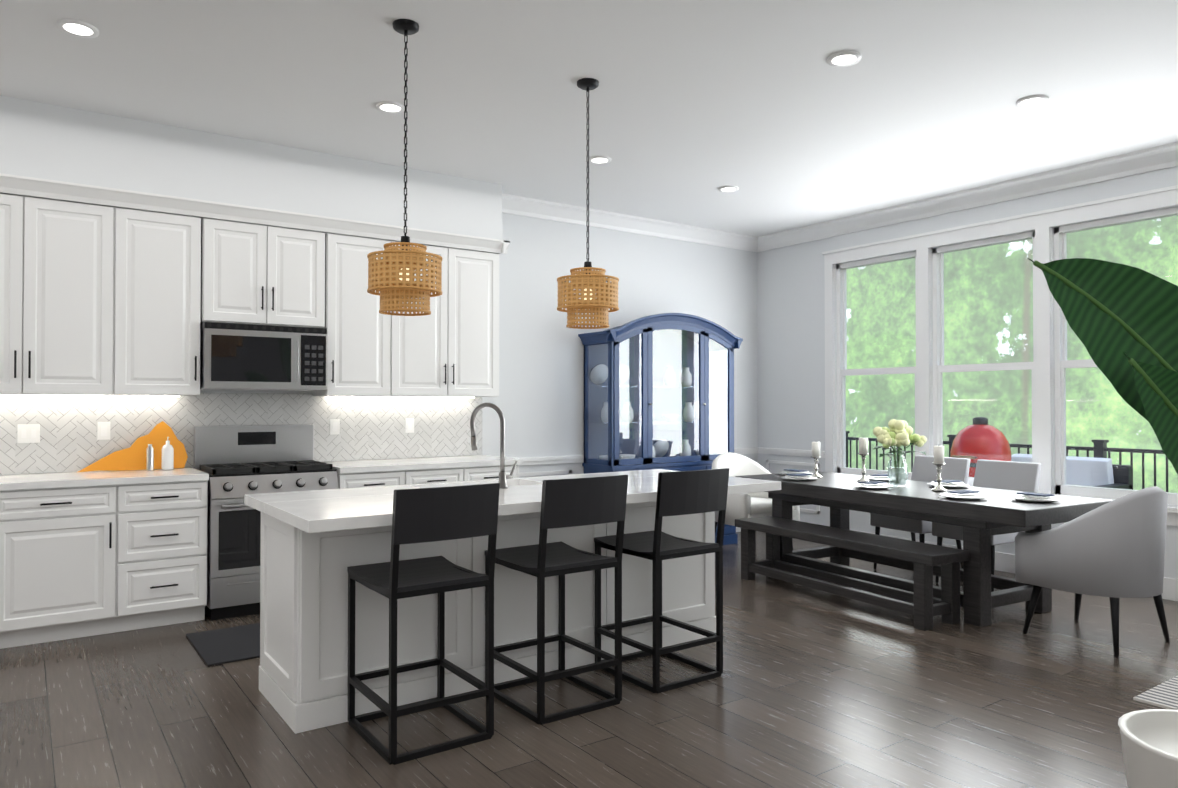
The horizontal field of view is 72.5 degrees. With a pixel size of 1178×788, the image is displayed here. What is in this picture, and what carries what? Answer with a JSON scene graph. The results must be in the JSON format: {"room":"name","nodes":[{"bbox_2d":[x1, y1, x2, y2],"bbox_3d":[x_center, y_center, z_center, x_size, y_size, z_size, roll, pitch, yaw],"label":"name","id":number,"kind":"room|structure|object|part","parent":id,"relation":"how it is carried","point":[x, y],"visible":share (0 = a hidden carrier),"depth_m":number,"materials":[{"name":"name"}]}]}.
{"room":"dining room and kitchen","nodes":[
{"label":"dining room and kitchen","id":0,"kind":"room"},
{"bbox_2d":[0,95,501,239],"bbox_3d":[-3.983,-1.500,4.452,7.770,0.462,0.350,0,-1,-35],"label":"soffit","id":1,"kind":"structure","parent":0,"point":[40,140],"depth_m":5.36,"materials":[{"name":"white paint"}]},
{"bbox_2d":[1,193,757,477],"bbox_3d":[-2.691,-0.142,5.667,11.300,3.150,0.170,0,-1,-35],"label":"wall","id":2,"kind":"structure","parent":0,"point":[538,401],"depth_m":7.35,"materials":[{"name":"white paint"}]},
{"bbox_2d":[0,189,115,396],"bbox_3d":[-3.410,-0.579,4.845,0.918,1.165,0.347,0,-1,-35],"label":"upper cabinet","id":3,"kind":"object","parent":2,"relation":"attached to","point":[98,300],"depth_m":4.80,"materials":[{"name":"white wood"}]},
{"bbox_2d":[116,205,203,396],"bbox_3d":[-2.834,-0.574,5.251,0.491,1.165,0.347,0,-1,-35],"label":"upper cabinet","id":4,"kind":"object","parent":2,"relation":"attached to","point":[160,256],"depth_m":5.11,"materials":[{"name":"white wood"}]},
{"bbox_2d":[0,393,481,474],"bbox_3d":[-2.773,0.245,5.493,4.570,0.507,0.012,0,-1,-35],"label":"tile backsplash","id":5,"kind":"structure","parent":2,"relation":"attached to","point":[372,428],"depth_m":5.67,"materials":[{"name":"white tile"}]},
{"bbox_2d":[17,424,39,442],"bbox_3d":[-3.474,0.245,4.986,0.115,0.116,0.007,0,-1,-35],"label":"switch plate","id":6,"kind":"object","parent":5,"relation":"attached to","point":[28,433],"visible":1,"depth_m":4.98,"materials":[{"name":"white plastic"}]},
{"bbox_2d":[97,422,109,439],"bbox_3d":[-3.147,0.238,5.217,0.072,0.116,0.007,0,-1,-35],"label":"electrical outlet plate","id":7,"kind":"object","parent":5,"relation":"attached to","point":[103,430],"visible":1,"depth_m":5.21,"materials":[{"name":"white plastic"}]},
{"bbox_2d":[330,419,339,434],"bbox_3d":[-1.922,0.248,6.081,0.072,0.116,0.007,0,-1,-35],"label":"electrical outlet plate","id":8,"kind":"object","parent":5,"relation":"attached to","point":[334,426],"visible":1,"depth_m":6.08,"materials":[{"name":"white plastic"}]},
{"bbox_2d":[405,418,413,432],"bbox_3d":[-1.431,0.252,6.427,0.072,0.116,0.007,0,-1,-35],"label":"electrical outlet plate","id":9,"kind":"object","parent":5,"relation":"attached to","point":[409,425],"visible":1,"depth_m":6.42,"materials":[{"name":"white plastic"}]},
{"bbox_2d":[204,213,327,328],"bbox_3d":[-2.299,-0.812,5.631,0.798,0.680,0.347,0,-1,-35],"label":"upper cabinet","id":10,"kind":"object","parent":2,"relation":"attached to","point":[254,273],"depth_m":5.48,"materials":[{"name":"white wood"}]},
{"bbox_2d":[200,322,327,390],"bbox_3d":[-2.270,-0.249,5.583,0.794,0.438,0.446,0,-1,-35],"label":"microwave","id":11,"kind":"object","parent":10,"relation":"attached to","point":[236,356],"visible":1,"depth_m":5.42,"materials":[{"name":"silver metal"}]},
{"bbox_2d":[312,229,395,396],"bbox_3d":[-1.771,-0.565,6.001,0.476,1.165,0.347,0,-1,-35],"label":"upper cabinet","id":12,"kind":"object","parent":2,"relation":"attached to","point":[359,357],"depth_m":5.84,"materials":[{"name":"white wood"}]},
{"bbox_2d":[392,237,503,396],"bbox_3d":[-1.200,-0.561,6.404,0.920,1.165,0.347,0,-1,-35],"label":"upper cabinet","id":13,"kind":"object","parent":2,"relation":"attached to","point":[453,350],"depth_m":6.30,"materials":[{"name":"white wood"}]},
{"bbox_2d":[502,193,757,251],"bbox_3d":[0.448,-1.626,7.726,3.240,0.135,0.112,0,-1,-35],"label":"crown molding","id":14,"kind":"structure","parent":2,"relation":"attached to","point":[511,204],"depth_m":7.63,"materials":[{"name":"white"}]},
{"bbox_2d":[516,447,757,475],"bbox_3d":[0.484,0.882,7.772,3.330,0.630,0.030,0,-1,-35],"label":"trim","id":15,"kind":"structure","parent":2,"relation":"attached to","point":[580,458],"depth_m":7.23,"materials":[{"name":"white"}]},
{"bbox_2d":[0,531,1177,787],"bbox_3d":[0.473,1.410,1.015,11.130,0.060,11.050,0,-1,-35],"label":"floor","id":16,"kind":"structure","parent":0,"point":[814,689],"depth_m":3.54,"materials":[{"name":"brown wood"}]},
{"bbox_2d":[0,487,119,648],"bbox_3d":[-3.199,0.978,4.804,0.600,0.890,0.627,0,-1,-35],"label":"base cabinet","id":17,"kind":"object","parent":16,"relation":"on","point":[88,553],"depth_m":4.57,"materials":[{"name":"white wood"}]},
{"bbox_2d":[0,467,207,490],"bbox_3d":[-3.501,0.511,4.584,2.336,0.040,0.647,0,-1,-35],"label":"countertop","id":18,"kind":"structure","parent":17,"relation":"on","point":[40,481],"depth_m":4.78,"materials":[{"name":"white stone"}]},
{"bbox_2d":[78,421,187,471],"bbox_3d":[-2.986,0.338,5.277,0.634,0.317,0.067,0,-1,-35],"label":"cutting board","id":19,"kind":"object","parent":18,"relation":"on","point":[133,457],"visible":0.9,"depth_m":5.30,"materials":[{"name":"orange wood"}]},
{"bbox_2d":[146,444,153,470],"bbox_3d":[-2.847,0.411,5.214,0.041,0.171,0.041,-1,-1,40],"label":"soap bottle","id":20,"kind":"object","parent":18,"relation":"on","point":[150,450],"depth_m":5.20,"materials":[{"name":"white metal"}]},
{"bbox_2d":[161,437,173,469],"bbox_3d":[-2.773,0.389,5.291,0.072,0.216,0.070,0,-1,-35],"label":"soap bottle","id":21,"kind":"object","parent":18,"relation":"on","point":[167,462],"depth_m":5.26,"materials":[{"name":"white ceramic"}]},
{"bbox_2d":[120,479,208,631],"bbox_3d":[-2.753,0.982,5.118,0.491,0.890,0.627,0,-1,-35],"label":"base cabinet","id":22,"kind":"object","parent":16,"relation":"on","point":[163,526],"depth_m":4.87,"materials":[{"name":"white wood"}]},
{"bbox_2d":[186,623,259,665],"bbox_3d":[-1.817,1.416,4.705,0.880,0.011,0.680,0,-1,-35],"label":"kitchen mat","id":23,"kind":"object","parent":16,"relation":"on","point":[225,645],"visible":0.48,"depth_m":4.54,"materials":[{"name":"grey"}]},
{"bbox_2d":[193,425,338,620],"bbox_3d":[-2.188,0.826,5.455,0.794,1.210,0.697,0,-1,-35],"label":"range","id":24,"kind":"object","parent":16,"relation":"on","point":[236,463],"visible":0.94,"depth_m":5.17,"materials":[{"name":"silver metal"}]},
{"bbox_2d":[337,471,407,488],"bbox_3d":[-1.690,0.991,5.868,0.476,0.890,0.627,0,-1,-35],"label":"base cabinet","id":25,"kind":"object","parent":16,"relation":"on","point":[366,478],"depth_m":5.62,"materials":[{"name":"white wood"}]},
{"bbox_2d":[347,483,499,764],"bbox_3d":[-0.694,0.885,3.345,0.439,1.044,0.568,0,-1,-35],"label":"stool","id":26,"kind":"object","parent":16,"relation":"on","point":[422,515],"visible":1,"depth_m":3.21,"materials":[{"name":"black metal"}]},
{"bbox_2d":[408,463,519,483],"bbox_3d":[-1.111,0.995,6.277,0.940,0.890,0.627,0,-1,-35],"label":"base cabinet","id":27,"kind":"object","parent":16,"relation":"on","point":[446,474],"depth_m":6.00,"materials":[{"name":"white wood"}]},
{"bbox_2d":[328,455,522,474],"bbox_3d":[-1.292,0.529,6.142,1.436,0.040,0.647,0,-1,-35],"label":"countertop","id":28,"kind":"structure","parent":27,"relation":"on","point":[351,467],"depth_m":5.94,"materials":[{"name":"white stone"}]},
{"bbox_2d":[259,501,715,733],"bbox_3d":[-0.411,0.973,4.286,2.418,0.890,0.634,0,-1,-35],"label":"kitchen island","id":29,"kind":"object","parent":16,"relation":"on","point":[315,544],"depth_m":3.74,"materials":[{"name":"white wood"}]},
{"bbox_2d":[245,469,676,512],"bbox_3d":[-0.473,0.507,4.397,2.570,0.048,0.390,0,-1,-35],"label":"island countertop","id":30,"kind":"structure","parent":29,"relation":"on","point":[256,501],"depth_m":4.08,"materials":[{"name":"white stone"}]},
{"bbox_2d":[265,477,780,532],"bbox_3d":[-0.173,0.502,3.972,2.570,0.048,0.650,0,-1,-35],"label":"island countertop","id":31,"kind":"structure","parent":29,"relation":"on","point":[375,511],"depth_m":3.47,"materials":[{"name":"white stone"}]},
{"bbox_2d":[470,402,517,488],"bbox_3d":[-0.492,0.262,4.161,0.178,0.436,0.211,0,-1,-35],"label":"faucet","id":32,"kind":"object","parent":31,"relation":"on","point":[503,477],"visible":0.92,"depth_m":4.10,"materials":[{"name":"grey metal"}]},
{"bbox_2d":[485,475,627,724],"bbox_3d":[-0.155,0.889,3.725,0.439,1.044,0.568,0,-1,-35],"label":"stool","id":33,"kind":"object","parent":16,"relation":"on","point":[571,502],"visible":0.94,"depth_m":3.58,"materials":[{"name":"black metal"}]},
{"bbox_2d":[582,461,653,473],"bbox_3d":[0.252,1.057,7.297,0.404,0.790,0.470,0,-1,-35],"label":"base cabinet","id":34,"kind":"object","parent":16,"relation":"on","point":[615,466],"depth_m":7.13,"materials":[{"name":"blue paint"}]},
{"bbox_2d":[594,468,728,692],"bbox_3d":[0.368,0.893,4.094,0.439,1.044,0.568,0,-1,-35],"label":"stool","id":35,"kind":"object","parent":16,"relation":"on","point":[690,492],"visible":0.98,"depth_m":3.95,"materials":[{"name":"black metal"}]},
{"bbox_2d":[622,461,709,470],"bbox_3d":[0.700,1.061,7.613,0.692,0.790,0.470,0,-1,-35],"label":"base cabinet","id":36,"kind":"object","parent":16,"relation":"on","point":[666,465],"depth_m":7.42,"materials":[{"name":"blue paint"}]},
{"bbox_2d":[686,457,737,544],"bbox_3d":[1.147,1.064,7.928,0.404,0.790,0.470,0,-1,-35],"label":"base cabinet","id":37,"kind":"object","parent":16,"relation":"on","point":[730,536],"depth_m":7.77,"materials":[{"name":"blue paint"}]},
{"bbox_2d":[712,452,799,547],"bbox_3d":[1.440,0.998,7.256,0.667,0.913,0.655,0,-1,-30],"label":"dining chair","id":38,"kind":"object","parent":16,"relation":"on","point":[749,505],"visible":0.31,"depth_m":7.15,"materials":[{"name":"white fabric"}]},
{"bbox_2d":[735,516,969,630],"bbox_3d":[1.744,1.203,5.628,0.360,0.460,1.780,0,-1,-30],"label":"bench","id":39,"kind":"object","parent":16,"relation":"on","point":[926,606],"visible":1,"depth_m":5.34,"materials":[{"name":"brown wood"}]},
{"bbox_2d":[870,455,969,569],"bbox_3d":[2.701,0.984,6.558,0.608,0.920,0.500,0,-1,-30],"label":"chair","id":40,"kind":"object","parent":16,"relation":"on","point":[924,469],"visible":0.44,"depth_m":6.54,"materials":[{"name":"grey fabric"}]},
{"bbox_2d":[735,471,1112,626],"bbox_3d":[2.261,1.056,5.885,0.950,0.760,2.500,0,-1,-30],"label":"dining table","id":41,"kind":"object","parent":16,"relation":"on","point":[993,513],"visible":0.73,"depth_m":5.28,"materials":[{"name":"brown wood"}]},
{"bbox_2d":[779,469,812,474],"bbox_3d":[1.743,0.662,6.779,0.284,0.044,0.284,0,-1,-30],"label":"place setting","id":42,"kind":"object","parent":41,"relation":"on","point":[790,471],"visible":0.62,"depth_m":6.77,"materials":[{"name":"white ceramic"}]},
{"bbox_2d":[781,473,816,480],"bbox_3d":[1.665,0.657,6.376,0.284,0.044,0.284,0,-1,-30],"label":"place setting","id":43,"kind":"object","parent":41,"relation":"on","point":[801,477],"visible":1,"depth_m":6.34,"materials":[{"name":"white ceramic"}]},
{"bbox_2d":[811,442,821,477],"bbox_3d":[1.859,0.531,6.582,0.100,0.302,0.100,0,-1,-35],"label":"candlestick","id":44,"kind":"object","parent":41,"relation":"on","point":[816,456],"visible":0.92,"depth_m":6.56,"materials":[{"name":"silver metal"}]},
{"bbox_2d":[857,436,868,481],"bbox_3d":[2.112,0.501,6.186,0.100,0.352,0.100,0,-1,-35],"label":"candlestick","id":45,"kind":"object","parent":41,"relation":"on","point":[863,447],"visible":0.9,"depth_m":6.16,"materials":[{"name":"white wax"}]},
{"bbox_2d":[852,481,892,488],"bbox_3d":[2.028,0.650,5.753,0.284,0.044,0.284,0,-1,-30],"label":"place setting","id":46,"kind":"object","parent":41,"relation":"on","point":[873,484],"visible":1,"depth_m":5.72,"materials":[{"name":"white ceramic"}]},
{"bbox_2d":[865,474,899,480],"bbox_3d":[2.313,0.657,6.336,0.284,0.044,0.284,0,-1,-30],"label":"place setting","id":47,"kind":"object","parent":41,"relation":"on","point":[878,477],"visible":0.75,"depth_m":6.31,"materials":[{"name":"white ceramic"}]},
{"bbox_2d":[872,419,926,486],"bbox_3d":[2.234,0.428,5.886,0.469,0.491,0.345,0,-1,-35],"label":"vase","id":48,"kind":"object","parent":41,"relation":"on","point":[898,434],"visible":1,"depth_m":5.84,"materials":[{"name":"clear glass"}]},
{"bbox_2d":[931,446,946,491],"bbox_3d":[2.425,0.509,5.570,0.100,0.322,0.100,0,-1,-35],"label":"candlestick","id":49,"kind":"object","parent":41,"relation":"on","point":[938,456],"visible":1,"depth_m":5.54,"materials":[{"name":"silver metal"}]},
{"bbox_2d":[927,480,968,487],"bbox_3d":[2.605,0.651,5.835,0.284,0.044,0.284,0,-1,-30],"label":"place setting","id":50,"kind":"object","parent":41,"relation":"on","point":[952,484],"visible":0.92,"depth_m":5.79,"materials":[{"name":"white ceramic"}]},
{"bbox_2d":[939,490,987,499],"bbox_3d":[2.390,0.643,5.131,0.284,0.044,0.284,0,-1,-30],"label":"place setting","id":51,"kind":"object","parent":41,"relation":"on","point":[966,495],"visible":1,"depth_m":5.12,"materials":[{"name":"white ceramic"}]},
{"bbox_2d":[1010,492,1061,502],"bbox_3d":[2.779,0.642,4.999,0.284,0.044,0.284,0,-1,-30],"label":"place setting","id":52,"kind":"object","parent":41,"relation":"on","point":[1032,497],"visible":1,"depth_m":4.96,"materials":[{"name":"white ceramic"}]},
{"bbox_2d":[932,459,1040,591],"bbox_3d":[2.993,0.978,6.057,0.608,0.920,0.500,0,-1,-30],"label":"chair","id":53,"kind":"object","parent":16,"relation":"on","point":[1012,475],"visible":0.25,"depth_m":6.08,"materials":[{"name":"grey fabric"}]},
{"bbox_2d":[1015,486,1169,656],"bbox_3d":[2.966,0.968,4.673,0.667,0.913,0.655,0,-1,-30],"label":"chair","id":54,"kind":"object","parent":16,"relation":"on","point":[1114,548],"visible":1,"depth_m":4.41,"materials":[{"name":"grey fabric"}]},
{"bbox_2d":[1027,258,1177,787],"bbox_3d":[2.070,0.123,2.325,1.734,2.544,0.715,0,-1,-35],"label":"potted plant","id":55,"kind":"object","parent":16,"relation":"on","point":[1122,320],"visible":1,"depth_m":2.15,"materials":[{"name":"green plant"}]},
{"bbox_2d":[1133,676,1177,709],"bbox_3d":[4.679,1.390,2.453,2.100,0.012,4.550,0,-1,-35],"label":"living room rug","id":56,"kind":"object","parent":16,"relation":"on","point":[1164,695],"visible":1,"depth_m":3.72,"materials":[{"name":"white fabric"}]},
{"bbox_2d":[0,0,1177,236],"bbox_3d":[0.494,-1.798,1.171,11.300,0.060,11.220,0,-1,-35],"label":"ceiling","id":57,"kind":"structure","parent":0,"point":[766,110],"depth_m":4.54,"materials":[{"name":"white paint"}]},
{"bbox_2d":[57,19,98,37],"bbox_3d":[-2.422,-1.732,3.812,0.170,0.012,0.170,0,-1,-35],"label":"recessed light","id":58,"kind":"object","parent":57,"relation":"in","point":[77,28],"visible":0.94,"depth_m":3.80,"materials":[{"name":"white plastic"}]},
{"bbox_2d":[376,101,404,113],"bbox_3d":[-1.192,-1.720,4.827,0.170,0.012,0.170,0,-1,-35],"label":"recessed light","id":59,"kind":"object","parent":57,"relation":"in","point":[389,107],"visible":0.94,"depth_m":4.82,"materials":[{"name":"white plastic"}]},
{"bbox_2d":[367,19,441,315],"bbox_3d":[-0.863,-1.058,3.779,0.344,1.360,0.344,0,-1,-35],"label":"pendant light","id":60,"kind":"object","parent":57,"relation":"hanging from","point":[392,272],"visible":1,"depth_m":3.68,"materials":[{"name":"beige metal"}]},
{"bbox_3d":[-0.863,-0.536,3.773,0.344,0.315,0.344,0,-1,-35],"label":"lamp shade","id":61,"kind":"part","parent":60,"relation":"part of","materials":[{"name":"wicker"}]},
{"bbox_2d":[557,78,618,328],"bbox_3d":[-0.006,-1.051,4.456,0.344,1.360,0.344,0,-1,-35],"label":"pendant light","id":62,"kind":"object","parent":57,"relation":"hanging from","point":[598,291],"visible":1,"depth_m":4.35,"materials":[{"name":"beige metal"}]},
{"bbox_3d":[-0.006,-0.528,4.450,0.344,0.315,0.344,0,-1,-35],"label":"lamp shade","id":63,"kind":"part","parent":62,"relation":"part of","materials":[{"name":"wicker"}]},
{"bbox_2d":[589,156,610,163],"bbox_3d":[0.079,-1.708,5.870,0.170,0.012,0.170,0,-1,-35],"label":"recessed light","id":64,"kind":"object","parent":57,"relation":"in","point":[599,159],"visible":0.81,"depth_m":5.85,"materials":[{"name":"white plastic"}]},
{"bbox_2d":[718,186,738,191],"bbox_3d":[1.156,-1.699,6.667,0.170,0.012,0.170,0,-1,-35],"label":"recessed light","id":65,"kind":"object","parent":57,"relation":"in","point":[728,188],"visible":0.9,"depth_m":6.66,"materials":[{"name":"white plastic"}]},
{"bbox_2d":[827,51,861,66],"bbox_3d":[1.317,-1.728,4.149,0.170,0.012,0.170,0,-1,-35],"label":"recessed light","id":66,"kind":"object","parent":57,"relation":"in","point":[844,58],"visible":0.94,"depth_m":4.14,"materials":[{"name":"white"}]},
{"bbox_2d":[1016,95,1048,107],"bbox_3d":[2.608,-1.722,4.730,0.170,0.012,0.170,0,-1,-35],"label":"recessed light","id":67,"kind":"object","parent":57,"relation":"in","point":[1031,101],"visible":0.9,"depth_m":4.72,"materials":[{"name":"white plastic"}]},
{"bbox_2d":[757,166,1177,578],"bbox_3d":[5.090,-0.158,4.290,0.170,3.150,11.050,0,-1,-35],"label":"wall","id":68,"kind":"structure","parent":0,"point":[791,335],"depth_m":8.18,"materials":[{"name":"white paint"}]},
{"bbox_2d":[758,447,824,513],"bbox_3d":[2.098,0.889,8.348,0.030,0.630,0.870,0,-1,-35],"label":"trim","id":69,"kind":"structure","parent":68,"relation":"attached to","point":[792,452],"depth_m":8.32,"materials":[{"name":"white"}]},
{"bbox_2d":[834,251,916,479],"bbox_3d":[2.750,-0.243,7.609,0.170,2.082,0.914,0,-1,-35],"label":"window","id":70,"kind":"structure","parent":68,"relation":"in","point":[841,371],"depth_m":7.91,"materials":[{"name":"white"}]},
{"bbox_2d":[754,142,1177,251],"bbox_3d":[4.975,-1.666,4.226,0.112,0.135,11.050,0,-1,-35],"label":"crown molding","id":71,"kind":"structure","parent":68,"relation":"attached to","point":[1141,161],"depth_m":6.59,"materials":[{"name":"white"}]},
{"bbox_2d":[930,231,1035,485],"bbox_3d":[3.343,-0.253,6.769,0.170,2.082,0.917,0,-1,-35],"label":"window","id":72,"kind":"structure","parent":68,"relation":"in","point":[938,367],"depth_m":6.98,"materials":[{"name":"white wood"}]},
{"bbox_2d":[822,185,1177,525],"bbox_3d":[3.619,-0.257,6.319,0.237,2.355,4.260,0,-1,-35],"label":"window","id":73,"kind":"structure","parent":68,"relation":"in","point":[1061,363],"depth_m":6.27,"materials":[{"name":"white wood"}]},
{"bbox_2d":[824,525,1177,600],"bbox_3d":[5.014,1.342,4.219,0.016,0.150,11.050,0,-1,-35],"label":"baseboard","id":74,"kind":"structure","parent":68,"relation":"attached to","point":[1004,562],"depth_m":6.50,"materials":[{"name":"white"}]},
{"label":"outside","id":75,"kind":"structure","parent":0,"visible":0},
{"bbox_3d":[5.265,1.613,7.422,3.750,0.120,20.000,0,-1,-35],"label":"floor","id":76,"kind":"structure","parent":75,"visible":0},
{"bbox_2d":[950,417,1011,476],"bbox_3d":[4.211,0.907,8.670,0.668,1.318,1.200,0,-1,-35],"label":"outdoor grill","id":77,"kind":"object","parent":76,"relation":"on","point":[987,453],"depth_m":8.48,"materials":[{"name":"red metal"}]},
{"bbox_2d":[846,431,1167,491],"bbox_3d":[5.279,1.034,7.423,3.565,1.040,19.305,0,-1,-35],"label":"deck railing","id":78,"kind":"object","parent":76,"relation":"on","point":[1102,450],"depth_m":9.47,"materials":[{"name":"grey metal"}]},
{"bbox_2d":[1012,454,1131,488],"bbox_3d":[5.308,1.146,9.232,0.800,0.857,1.350,0,-1,-35],"label":"outdoor sofa","id":79,"kind":"object","parent":76,"relation":"on","point":[1082,469],"depth_m":8.98,"materials":[{"name":"grey fabric"}]},
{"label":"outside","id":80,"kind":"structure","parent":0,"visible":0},
{"bbox_2d":[846,215,1177,492],"bbox_3d":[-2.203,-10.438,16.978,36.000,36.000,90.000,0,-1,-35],"label":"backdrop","id":81,"kind":"structure","parent":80,"point":[992,324],"depth_m":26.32,"materials":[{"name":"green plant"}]}
]}

